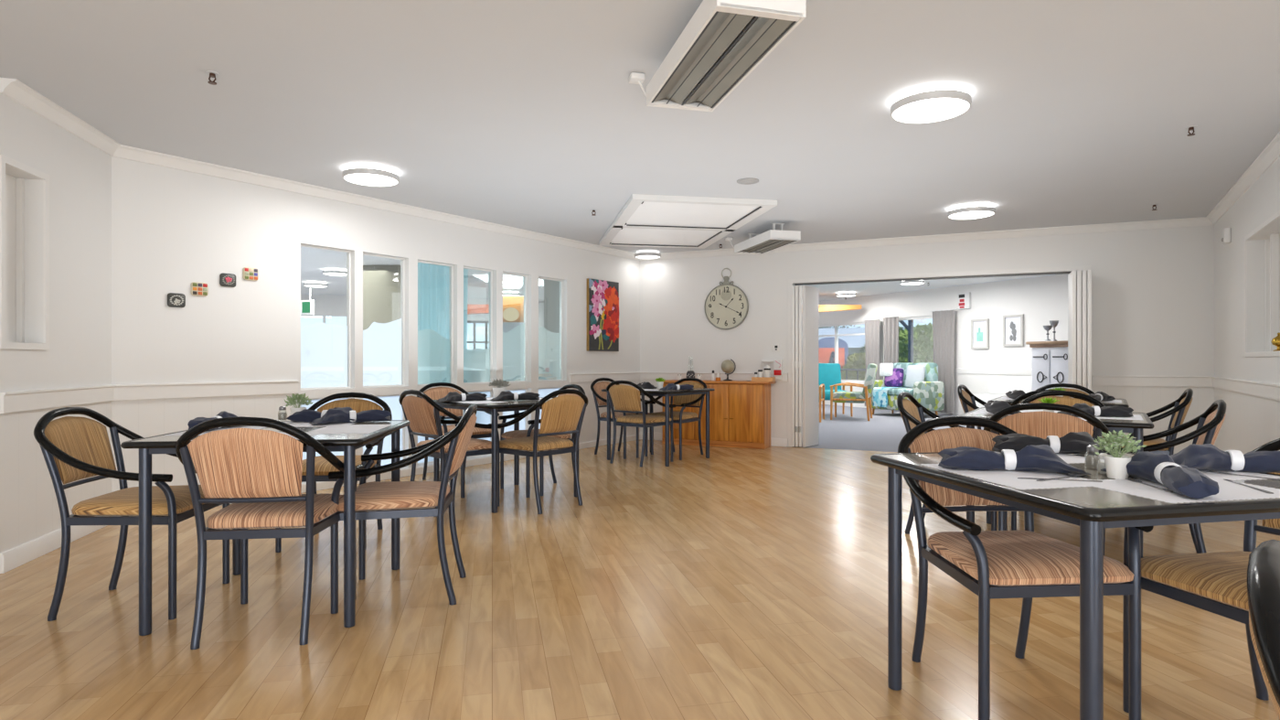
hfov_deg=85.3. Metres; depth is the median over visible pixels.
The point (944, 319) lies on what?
curtain
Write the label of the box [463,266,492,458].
window
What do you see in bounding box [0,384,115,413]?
trim
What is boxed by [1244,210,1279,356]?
window
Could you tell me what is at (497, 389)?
potted plant
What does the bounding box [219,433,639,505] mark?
baseboard
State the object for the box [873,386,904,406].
throw blanket
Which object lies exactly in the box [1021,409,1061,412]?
placemat
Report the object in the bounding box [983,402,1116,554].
dining chair
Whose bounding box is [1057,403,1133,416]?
napkin
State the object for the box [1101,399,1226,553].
dining chair
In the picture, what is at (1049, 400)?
succulent
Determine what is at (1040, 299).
wall
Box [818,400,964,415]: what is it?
baseboard
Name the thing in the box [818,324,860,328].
tree
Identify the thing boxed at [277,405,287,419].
salt shaker
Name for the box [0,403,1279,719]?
floor
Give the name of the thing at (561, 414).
dining chair
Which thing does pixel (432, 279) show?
sheer curtain
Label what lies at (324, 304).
wall
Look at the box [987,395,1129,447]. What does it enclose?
dining table
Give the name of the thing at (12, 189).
window
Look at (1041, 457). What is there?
napkin
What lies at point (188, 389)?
trim
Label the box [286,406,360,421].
napkin
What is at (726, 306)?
wall clock
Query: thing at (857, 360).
tree
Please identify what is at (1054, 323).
goblet
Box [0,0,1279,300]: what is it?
ceiling
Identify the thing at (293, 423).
placemat
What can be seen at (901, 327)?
tree
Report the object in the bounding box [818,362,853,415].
lounge armchair
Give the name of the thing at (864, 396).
lounge armchair
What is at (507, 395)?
napkin
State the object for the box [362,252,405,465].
window
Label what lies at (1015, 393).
napkin
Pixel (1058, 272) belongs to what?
trim
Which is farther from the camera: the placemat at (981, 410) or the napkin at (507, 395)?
the napkin at (507, 395)
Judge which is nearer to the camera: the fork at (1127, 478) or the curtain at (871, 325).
the fork at (1127, 478)
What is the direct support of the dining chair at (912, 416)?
on the floor
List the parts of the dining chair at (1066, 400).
leg, backrest, arm rail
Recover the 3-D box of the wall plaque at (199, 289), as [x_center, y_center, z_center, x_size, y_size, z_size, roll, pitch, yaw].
[-3.120,-0.501,4.924,0.017,0.096,0.110,0,0,36]
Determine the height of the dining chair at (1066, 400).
0.851 m
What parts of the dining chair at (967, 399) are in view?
leg, backrest, arm rail, leg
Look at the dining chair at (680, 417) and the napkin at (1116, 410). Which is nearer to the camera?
the napkin at (1116, 410)
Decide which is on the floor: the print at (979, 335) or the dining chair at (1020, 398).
the dining chair at (1020, 398)
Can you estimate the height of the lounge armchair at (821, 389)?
0.941 m
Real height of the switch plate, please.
0.100 m
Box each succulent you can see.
[1038,396,1059,412]
[1049,386,1065,396]
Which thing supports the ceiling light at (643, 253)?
attached to the ceiling
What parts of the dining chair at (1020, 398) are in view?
backrest, arm rail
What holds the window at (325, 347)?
in the wall at (172, 229)
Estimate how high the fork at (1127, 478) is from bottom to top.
0.002 m
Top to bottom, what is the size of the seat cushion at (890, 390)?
0.120 m
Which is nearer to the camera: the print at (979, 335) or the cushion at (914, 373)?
the print at (979, 335)
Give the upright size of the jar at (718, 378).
0.100 m
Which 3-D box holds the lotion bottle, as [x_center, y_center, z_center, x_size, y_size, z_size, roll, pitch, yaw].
[0.901,0.191,8.564,0.044,0.128,0.044,0,0,0]
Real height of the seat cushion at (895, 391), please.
0.120 m
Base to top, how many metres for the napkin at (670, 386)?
0.073 m
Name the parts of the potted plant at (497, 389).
pot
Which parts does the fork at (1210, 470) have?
handle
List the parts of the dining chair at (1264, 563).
backrest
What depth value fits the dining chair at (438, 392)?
6.20 m
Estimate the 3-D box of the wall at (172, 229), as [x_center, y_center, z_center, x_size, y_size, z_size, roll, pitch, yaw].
[-1.760,-0.170,6.913,0.110,2.450,5.851,0,0,36]
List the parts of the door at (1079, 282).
door panel, door panel, door panel, door panel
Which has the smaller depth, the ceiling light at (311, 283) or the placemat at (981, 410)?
the placemat at (981, 410)
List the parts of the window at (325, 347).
frosted pane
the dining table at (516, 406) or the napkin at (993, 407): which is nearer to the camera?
the napkin at (993, 407)
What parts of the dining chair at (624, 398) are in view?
leg, backrest, leg, arm rail, seat frame, leg, seat, leg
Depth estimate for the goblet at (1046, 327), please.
10.03 m
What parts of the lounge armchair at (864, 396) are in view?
seat, arm frame, arm frame, backrest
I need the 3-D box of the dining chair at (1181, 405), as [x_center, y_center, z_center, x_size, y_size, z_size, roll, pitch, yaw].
[3.688,0.628,5.104,0.580,0.851,0.576,0,0,34]
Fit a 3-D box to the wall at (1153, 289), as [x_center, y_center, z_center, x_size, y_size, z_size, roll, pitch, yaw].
[2.832,-0.170,8.080,6.127,2.450,0.120,0,0,24]
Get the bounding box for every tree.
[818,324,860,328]
[841,352,865,380]
[859,325,928,361]
[859,344,865,352]
[898,322,933,362]
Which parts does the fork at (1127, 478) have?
handle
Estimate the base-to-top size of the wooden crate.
0.050 m
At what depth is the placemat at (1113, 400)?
5.21 m
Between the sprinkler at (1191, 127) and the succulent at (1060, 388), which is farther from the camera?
the succulent at (1060, 388)
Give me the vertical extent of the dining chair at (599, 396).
0.851 m
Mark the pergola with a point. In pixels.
(910, 326)
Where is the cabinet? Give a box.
[1025,340,1067,391]
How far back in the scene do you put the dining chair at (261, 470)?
2.56 m
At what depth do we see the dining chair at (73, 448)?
2.86 m
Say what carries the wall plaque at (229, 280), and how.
attached to the wall at (172, 229)
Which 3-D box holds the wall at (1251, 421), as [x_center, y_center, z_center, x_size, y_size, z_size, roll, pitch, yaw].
[4.734,-0.170,5.139,0.300,2.450,3.748,0,0,33]
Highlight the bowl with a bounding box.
[1067,472,1087,476]
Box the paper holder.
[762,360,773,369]
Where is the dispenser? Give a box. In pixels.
[773,359,782,379]
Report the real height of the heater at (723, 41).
0.194 m
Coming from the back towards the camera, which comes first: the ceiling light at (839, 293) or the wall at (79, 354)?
the ceiling light at (839, 293)
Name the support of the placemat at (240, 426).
on the dining table at (347, 443)
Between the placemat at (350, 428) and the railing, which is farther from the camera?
the railing
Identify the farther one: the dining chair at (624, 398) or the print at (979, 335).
the print at (979, 335)
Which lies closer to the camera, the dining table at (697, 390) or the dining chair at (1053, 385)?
the dining chair at (1053, 385)
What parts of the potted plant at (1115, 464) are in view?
pot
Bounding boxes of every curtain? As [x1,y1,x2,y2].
[417,262,468,383]
[863,318,881,405]
[881,315,900,379]
[929,308,957,413]
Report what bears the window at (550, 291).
in the wall at (172, 229)
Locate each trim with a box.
[0,77,120,156]
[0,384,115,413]
[111,380,298,400]
[113,144,639,260]
[569,372,640,382]
[640,216,1212,260]
[640,372,788,381]
[788,265,1091,447]
[794,271,1070,285]
[954,367,1031,374]
[1091,374,1212,386]
[1205,131,1279,224]
[1211,375,1279,400]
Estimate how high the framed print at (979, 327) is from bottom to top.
0.542 m
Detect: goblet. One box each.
[1043,325,1052,341]
[1049,320,1058,341]
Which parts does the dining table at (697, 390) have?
leg, leg, leg, leg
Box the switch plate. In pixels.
[771,343,779,351]
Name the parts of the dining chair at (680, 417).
leg, leg, seat, arm rail, leg, seat frame, backrest, leg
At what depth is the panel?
12.96 m
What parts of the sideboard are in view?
drawer, drawer, drawer, door, door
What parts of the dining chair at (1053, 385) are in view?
backrest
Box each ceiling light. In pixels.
[303,280,328,287]
[322,267,346,276]
[342,164,399,186]
[634,249,661,258]
[835,291,855,296]
[890,85,971,124]
[899,279,924,285]
[947,202,995,219]
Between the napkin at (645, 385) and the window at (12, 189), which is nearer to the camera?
the window at (12, 189)
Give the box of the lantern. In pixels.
[686,359,694,377]
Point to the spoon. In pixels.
(1070, 474)
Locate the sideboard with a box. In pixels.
[659,379,776,448]
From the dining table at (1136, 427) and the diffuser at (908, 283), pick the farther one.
the diffuser at (908, 283)
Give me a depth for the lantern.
8.70 m
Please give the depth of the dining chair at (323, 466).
4.30 m
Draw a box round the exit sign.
[300,287,314,314]
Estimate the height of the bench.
0.840 m
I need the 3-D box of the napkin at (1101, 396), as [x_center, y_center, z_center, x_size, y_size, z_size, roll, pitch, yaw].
[3.381,0.271,5.152,0.375,0.073,0.181,0,0,-42]
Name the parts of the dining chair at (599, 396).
leg, backrest, seat frame, leg, arm rail, leg, seat, leg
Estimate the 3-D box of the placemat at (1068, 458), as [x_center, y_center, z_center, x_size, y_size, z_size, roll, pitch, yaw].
[1.213,0.309,2.203,0.409,0.001,0.279,0,0,-12]
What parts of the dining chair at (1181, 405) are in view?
seat, seat frame, arm rail, leg, leg, backrest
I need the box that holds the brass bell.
[1270,331,1279,351]
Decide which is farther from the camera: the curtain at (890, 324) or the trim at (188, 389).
the curtain at (890, 324)
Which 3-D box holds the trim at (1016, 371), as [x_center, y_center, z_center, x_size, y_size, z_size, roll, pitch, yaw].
[7.157,0.205,10.834,0.015,0.100,5.587,0,0,-26]
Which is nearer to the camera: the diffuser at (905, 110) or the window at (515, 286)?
the diffuser at (905, 110)
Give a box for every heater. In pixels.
[628,0,805,112]
[725,223,800,254]
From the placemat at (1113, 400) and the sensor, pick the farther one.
the sensor
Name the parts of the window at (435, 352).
frosted pane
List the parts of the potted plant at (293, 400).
pot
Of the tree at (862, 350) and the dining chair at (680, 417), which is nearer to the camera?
the dining chair at (680, 417)
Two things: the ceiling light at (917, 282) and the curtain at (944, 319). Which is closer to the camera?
the ceiling light at (917, 282)
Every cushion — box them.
[872,387,902,394]
[879,362,893,375]
[885,367,903,386]
[891,387,913,395]
[905,364,925,387]
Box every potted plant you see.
[283,393,312,415]
[488,378,510,397]
[655,377,665,388]
[1091,429,1146,479]
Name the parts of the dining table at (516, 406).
leg, leg, leg, leg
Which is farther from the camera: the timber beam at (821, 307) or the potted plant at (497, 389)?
the timber beam at (821, 307)
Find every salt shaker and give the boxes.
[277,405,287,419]
[1085,444,1099,468]
[1097,452,1107,472]
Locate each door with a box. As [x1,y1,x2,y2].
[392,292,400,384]
[791,285,818,447]
[1067,269,1091,394]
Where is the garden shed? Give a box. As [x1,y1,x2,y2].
[818,337,848,379]
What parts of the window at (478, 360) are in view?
frosted pane, pane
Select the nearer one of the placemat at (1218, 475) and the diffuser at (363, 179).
the placemat at (1218, 475)
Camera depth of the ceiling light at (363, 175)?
5.02 m
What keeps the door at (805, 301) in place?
in the wall at (1153, 289)
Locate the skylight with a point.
(645, 220)
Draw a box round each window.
[0,153,49,350]
[300,244,351,459]
[300,313,346,322]
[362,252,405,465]
[417,260,453,464]
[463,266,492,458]
[502,271,527,432]
[538,277,563,428]
[818,321,864,382]
[898,315,932,319]
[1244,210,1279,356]
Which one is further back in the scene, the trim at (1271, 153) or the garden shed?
the garden shed
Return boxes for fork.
[1125,477,1173,491]
[1205,469,1279,479]
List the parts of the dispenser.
red panel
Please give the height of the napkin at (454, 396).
0.073 m
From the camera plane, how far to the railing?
18.25 m
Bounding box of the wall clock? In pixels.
[704,267,748,329]
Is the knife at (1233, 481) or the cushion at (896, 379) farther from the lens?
the cushion at (896, 379)
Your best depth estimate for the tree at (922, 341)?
19.66 m
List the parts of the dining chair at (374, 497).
leg, leg, seat, seat frame, arm rail, leg, leg, backrest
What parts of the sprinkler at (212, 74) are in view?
plate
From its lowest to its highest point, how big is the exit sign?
0.574 m
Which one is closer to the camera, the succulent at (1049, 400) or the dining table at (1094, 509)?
the dining table at (1094, 509)
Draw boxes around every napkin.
[187,410,239,430]
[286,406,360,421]
[309,407,391,425]
[436,391,487,402]
[490,390,539,401]
[637,381,656,388]
[658,383,693,390]
[938,444,1090,474]
[983,400,1021,414]
[992,431,1119,455]
[1005,389,1026,399]
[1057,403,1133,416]
[1088,391,1115,401]
[1100,450,1219,499]
[1170,443,1279,472]
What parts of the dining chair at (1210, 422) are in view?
arm rail, leg, leg, backrest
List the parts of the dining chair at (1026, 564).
leg, backrest, leg, leg, arm rail, seat frame, seat, leg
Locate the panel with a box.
[957,291,970,309]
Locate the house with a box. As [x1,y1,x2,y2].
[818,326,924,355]
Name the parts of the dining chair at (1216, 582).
leg, seat frame, seat, leg, arm rail, backrest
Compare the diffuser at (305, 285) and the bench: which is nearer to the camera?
the bench
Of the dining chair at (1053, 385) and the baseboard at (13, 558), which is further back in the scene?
the dining chair at (1053, 385)
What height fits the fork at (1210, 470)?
0.002 m
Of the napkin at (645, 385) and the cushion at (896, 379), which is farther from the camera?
the cushion at (896, 379)
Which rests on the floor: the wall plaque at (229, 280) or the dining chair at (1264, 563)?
the dining chair at (1264, 563)
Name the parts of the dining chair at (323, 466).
leg, leg, seat, seat frame, backrest, arm rail, leg, leg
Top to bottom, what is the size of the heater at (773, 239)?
0.194 m
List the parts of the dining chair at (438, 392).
leg, backrest, leg, arm rail, seat frame, leg, seat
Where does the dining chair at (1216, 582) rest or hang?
on the floor
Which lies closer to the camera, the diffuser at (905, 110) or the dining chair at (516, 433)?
the diffuser at (905, 110)
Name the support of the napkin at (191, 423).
on the placemat at (240, 426)
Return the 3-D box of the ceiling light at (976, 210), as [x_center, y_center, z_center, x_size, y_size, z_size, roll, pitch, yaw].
[3.030,-1.352,6.360,0.400,0.086,0.400,0,0,0]
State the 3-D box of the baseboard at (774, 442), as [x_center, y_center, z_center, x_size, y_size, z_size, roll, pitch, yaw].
[0.897,1.004,8.850,1.964,0.099,0.017,0,0,24]
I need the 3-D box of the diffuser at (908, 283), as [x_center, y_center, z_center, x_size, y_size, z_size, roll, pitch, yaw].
[4.780,-1.345,12.200,0.379,0.042,0.379,0,0,0]
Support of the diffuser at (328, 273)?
attached to the ceiling light at (329, 271)
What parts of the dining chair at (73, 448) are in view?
leg, backrest, arm rail, leg, seat, seat frame, leg, leg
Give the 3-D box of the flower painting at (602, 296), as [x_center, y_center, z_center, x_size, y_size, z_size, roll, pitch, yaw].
[-0.452,-0.545,8.585,0.047,0.870,0.588,0,0,36]
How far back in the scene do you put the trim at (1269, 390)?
5.27 m
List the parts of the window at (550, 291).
frosted pane, pane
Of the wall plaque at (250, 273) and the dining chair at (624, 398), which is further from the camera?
the dining chair at (624, 398)
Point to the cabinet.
(1049, 358)
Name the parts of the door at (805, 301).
door panel, door panel, door panel, door panel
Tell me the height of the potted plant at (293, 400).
0.145 m
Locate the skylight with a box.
[599,193,777,248]
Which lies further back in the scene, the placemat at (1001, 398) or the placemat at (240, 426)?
the placemat at (1001, 398)
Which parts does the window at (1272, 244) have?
sash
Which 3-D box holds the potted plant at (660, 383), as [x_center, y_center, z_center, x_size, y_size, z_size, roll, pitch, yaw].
[0.214,0.246,7.462,0.117,0.124,0.108,0,0,42]
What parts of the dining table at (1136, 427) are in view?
leg, leg, leg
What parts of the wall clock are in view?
crown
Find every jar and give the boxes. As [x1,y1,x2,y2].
[715,372,720,380]
[757,369,762,376]
[763,364,770,376]
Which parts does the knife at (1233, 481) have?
blade, handle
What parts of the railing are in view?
rail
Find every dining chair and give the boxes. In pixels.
[33,406,229,620]
[175,416,364,649]
[275,392,392,552]
[328,404,477,613]
[398,389,502,516]
[416,382,499,479]
[488,388,588,513]
[498,384,585,497]
[590,377,655,458]
[606,380,675,466]
[644,377,706,459]
[896,391,999,533]
[897,416,1153,719]
[957,384,986,428]
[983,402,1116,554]
[1010,389,1094,437]
[1011,390,1114,542]
[1035,383,1094,396]
[1101,388,1193,455]
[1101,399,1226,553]
[1122,437,1279,712]
[1247,539,1279,719]
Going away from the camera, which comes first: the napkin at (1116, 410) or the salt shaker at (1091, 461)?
the salt shaker at (1091, 461)
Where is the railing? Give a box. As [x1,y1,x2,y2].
[840,368,865,380]
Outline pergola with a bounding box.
[849,291,913,362]
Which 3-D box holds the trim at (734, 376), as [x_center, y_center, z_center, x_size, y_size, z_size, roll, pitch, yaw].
[0.895,0.212,8.846,1.964,0.105,0.024,0,0,24]
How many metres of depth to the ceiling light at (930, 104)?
3.61 m
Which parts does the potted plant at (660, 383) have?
pot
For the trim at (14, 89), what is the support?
attached to the wall at (79, 354)
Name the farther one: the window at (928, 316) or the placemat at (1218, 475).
the window at (928, 316)
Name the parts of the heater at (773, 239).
heating panel, heating panel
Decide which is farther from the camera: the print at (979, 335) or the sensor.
the print at (979, 335)
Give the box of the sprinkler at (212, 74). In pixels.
[204,70,219,85]
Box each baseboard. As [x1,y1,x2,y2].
[0,524,106,573]
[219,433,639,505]
[639,431,788,446]
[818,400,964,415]
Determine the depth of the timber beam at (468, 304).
13.27 m
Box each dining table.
[120,419,410,635]
[426,396,578,512]
[601,386,714,466]
[870,449,1279,719]
[958,406,1154,557]
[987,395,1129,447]
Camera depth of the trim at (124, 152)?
5.71 m
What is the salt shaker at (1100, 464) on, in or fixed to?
on the dining table at (1094, 509)
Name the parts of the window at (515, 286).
pane, frosted pane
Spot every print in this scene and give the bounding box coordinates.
[970,318,989,348]
[976,327,982,341]
[1002,314,1023,345]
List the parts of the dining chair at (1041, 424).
leg, leg, backrest, arm rail, leg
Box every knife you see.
[1017,477,1102,481]
[1224,479,1274,493]
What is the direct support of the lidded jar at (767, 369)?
in the wooden crate
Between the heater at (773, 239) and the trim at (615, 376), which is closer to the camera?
the heater at (773, 239)
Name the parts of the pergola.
post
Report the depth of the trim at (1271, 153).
5.20 m
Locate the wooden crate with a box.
[751,376,775,381]
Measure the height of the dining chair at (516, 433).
0.851 m
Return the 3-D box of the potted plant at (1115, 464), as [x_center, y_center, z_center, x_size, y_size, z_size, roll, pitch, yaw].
[1.248,0.245,1.818,0.116,0.129,0.120,0,0,-30]
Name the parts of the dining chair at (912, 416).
leg, backrest, leg, arm rail, leg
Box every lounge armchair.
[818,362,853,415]
[818,384,824,422]
[830,362,877,420]
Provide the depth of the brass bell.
4.74 m
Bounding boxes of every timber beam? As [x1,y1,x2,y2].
[467,303,470,314]
[818,304,861,311]
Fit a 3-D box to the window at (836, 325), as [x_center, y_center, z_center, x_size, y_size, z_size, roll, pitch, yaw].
[4.561,-0.170,16.296,0.061,1.348,2.567,0,0,-26]
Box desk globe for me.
[721,359,735,380]
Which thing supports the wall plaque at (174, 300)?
attached to the wall at (172, 229)
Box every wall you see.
[0,92,111,553]
[111,156,639,491]
[300,293,470,387]
[640,224,1214,454]
[818,273,1068,410]
[1214,157,1279,454]
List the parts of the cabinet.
door, door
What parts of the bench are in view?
seat, backrest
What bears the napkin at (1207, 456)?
on the placemat at (1218, 475)
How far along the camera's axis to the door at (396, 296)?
10.26 m
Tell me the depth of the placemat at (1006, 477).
1.82 m
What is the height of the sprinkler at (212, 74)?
0.050 m
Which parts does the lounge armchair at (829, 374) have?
backrest, seat, arm frame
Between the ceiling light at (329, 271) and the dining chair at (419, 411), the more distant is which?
the ceiling light at (329, 271)
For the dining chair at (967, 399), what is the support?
on the floor
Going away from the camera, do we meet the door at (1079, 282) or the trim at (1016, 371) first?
the door at (1079, 282)
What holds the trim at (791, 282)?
attached to the wall at (1153, 289)
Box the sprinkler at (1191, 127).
[1184,125,1197,136]
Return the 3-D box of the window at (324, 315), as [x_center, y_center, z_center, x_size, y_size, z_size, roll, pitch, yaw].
[-6.821,-0.745,15.017,1.049,0.498,0.060,0,0,-16]
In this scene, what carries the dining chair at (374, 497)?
on the floor
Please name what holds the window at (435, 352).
in the wall at (172, 229)
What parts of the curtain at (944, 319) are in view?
rail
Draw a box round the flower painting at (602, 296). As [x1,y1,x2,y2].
[586,277,618,351]
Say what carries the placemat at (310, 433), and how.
on the dining table at (347, 443)
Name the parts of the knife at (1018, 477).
blade, handle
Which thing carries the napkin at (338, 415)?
on the placemat at (293, 423)
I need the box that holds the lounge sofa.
[868,362,944,415]
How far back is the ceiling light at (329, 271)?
10.71 m
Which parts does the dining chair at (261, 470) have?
leg, leg, backrest, arm rail, seat frame, seat, leg, leg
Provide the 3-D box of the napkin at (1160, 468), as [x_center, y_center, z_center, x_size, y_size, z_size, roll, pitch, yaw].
[1.278,0.271,1.700,0.181,0.073,0.375,0,0,19]
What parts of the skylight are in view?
panel, panel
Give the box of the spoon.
[1035,472,1087,480]
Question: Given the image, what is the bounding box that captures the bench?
[973,375,1031,407]
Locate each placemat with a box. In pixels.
[165,425,266,435]
[191,431,322,440]
[253,421,354,426]
[306,424,391,433]
[453,400,508,403]
[920,463,1114,489]
[970,408,1025,415]
[995,451,1104,463]
[996,396,1013,399]
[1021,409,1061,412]
[1072,477,1279,502]
[1080,414,1143,419]
[1080,458,1279,480]
[1100,399,1121,402]
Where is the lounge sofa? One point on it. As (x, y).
(930, 392)
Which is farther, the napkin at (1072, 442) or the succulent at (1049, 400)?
the succulent at (1049, 400)
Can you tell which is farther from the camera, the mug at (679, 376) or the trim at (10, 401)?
the mug at (679, 376)
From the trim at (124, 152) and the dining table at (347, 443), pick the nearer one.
the dining table at (347, 443)
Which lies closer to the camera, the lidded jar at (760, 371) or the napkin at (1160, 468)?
the napkin at (1160, 468)
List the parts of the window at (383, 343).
frosted pane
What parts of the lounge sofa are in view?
arm, backrest, backrest, arm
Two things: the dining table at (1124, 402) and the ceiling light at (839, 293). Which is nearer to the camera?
the dining table at (1124, 402)
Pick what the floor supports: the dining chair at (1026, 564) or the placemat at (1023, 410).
the dining chair at (1026, 564)
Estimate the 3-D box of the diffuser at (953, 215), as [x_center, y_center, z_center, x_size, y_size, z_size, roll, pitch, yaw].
[3.030,-1.330,6.360,0.379,0.042,0.379,0,0,0]
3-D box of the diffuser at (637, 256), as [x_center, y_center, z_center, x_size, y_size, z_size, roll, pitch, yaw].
[0.100,-1.330,8.950,0.322,0.042,0.322,0,0,0]
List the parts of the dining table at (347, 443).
leg, leg, leg, leg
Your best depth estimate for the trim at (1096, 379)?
6.98 m
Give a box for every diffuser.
[305,285,326,287]
[324,272,346,276]
[343,173,397,185]
[636,255,660,258]
[892,97,969,122]
[900,282,923,285]
[949,211,993,219]
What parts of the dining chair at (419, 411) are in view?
leg, backrest, leg, arm rail, seat, leg, seat frame, leg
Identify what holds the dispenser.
attached to the wall at (1153, 289)
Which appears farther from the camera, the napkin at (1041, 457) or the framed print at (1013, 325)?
the framed print at (1013, 325)
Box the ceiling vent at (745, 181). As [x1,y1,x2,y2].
[736,177,758,184]
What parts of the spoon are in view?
handle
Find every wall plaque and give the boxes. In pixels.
[167,292,185,307]
[190,281,208,296]
[219,273,235,287]
[242,266,258,280]
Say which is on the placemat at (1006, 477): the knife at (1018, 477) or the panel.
the knife at (1018, 477)
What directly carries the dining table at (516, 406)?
on the floor
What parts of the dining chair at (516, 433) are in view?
leg, leg, seat, arm rail, leg, backrest, leg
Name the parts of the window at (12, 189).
panel, sash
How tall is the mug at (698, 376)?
0.076 m
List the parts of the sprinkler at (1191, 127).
plate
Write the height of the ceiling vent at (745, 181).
0.022 m
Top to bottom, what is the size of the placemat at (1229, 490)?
0.001 m
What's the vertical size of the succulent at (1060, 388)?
0.098 m
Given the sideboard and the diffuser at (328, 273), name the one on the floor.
the sideboard
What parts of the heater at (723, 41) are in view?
heating panel, heating panel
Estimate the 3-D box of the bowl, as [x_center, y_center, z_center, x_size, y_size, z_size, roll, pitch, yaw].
[1.155,0.304,1.836,0.060,0.006,0.038,0,0,-25]
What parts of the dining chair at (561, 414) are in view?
seat, seat frame, leg, arm rail, leg, backrest, leg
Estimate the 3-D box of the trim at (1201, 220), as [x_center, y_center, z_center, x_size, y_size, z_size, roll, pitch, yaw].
[2.794,-1.357,7.994,6.127,0.074,0.069,0,0,24]
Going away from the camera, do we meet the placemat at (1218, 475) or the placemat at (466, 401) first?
the placemat at (1218, 475)
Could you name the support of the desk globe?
on the sideboard
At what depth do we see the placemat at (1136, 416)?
3.72 m
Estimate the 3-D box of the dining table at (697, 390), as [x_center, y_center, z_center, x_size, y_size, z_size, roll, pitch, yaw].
[0.200,0.681,7.420,0.884,0.746,0.884,0,0,37]
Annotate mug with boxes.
[675,373,682,380]
[696,373,703,379]
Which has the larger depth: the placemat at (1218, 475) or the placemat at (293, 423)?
the placemat at (293, 423)
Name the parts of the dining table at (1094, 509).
leg, leg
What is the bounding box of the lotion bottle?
[711,370,714,380]
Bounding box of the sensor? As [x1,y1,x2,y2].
[1221,227,1231,244]

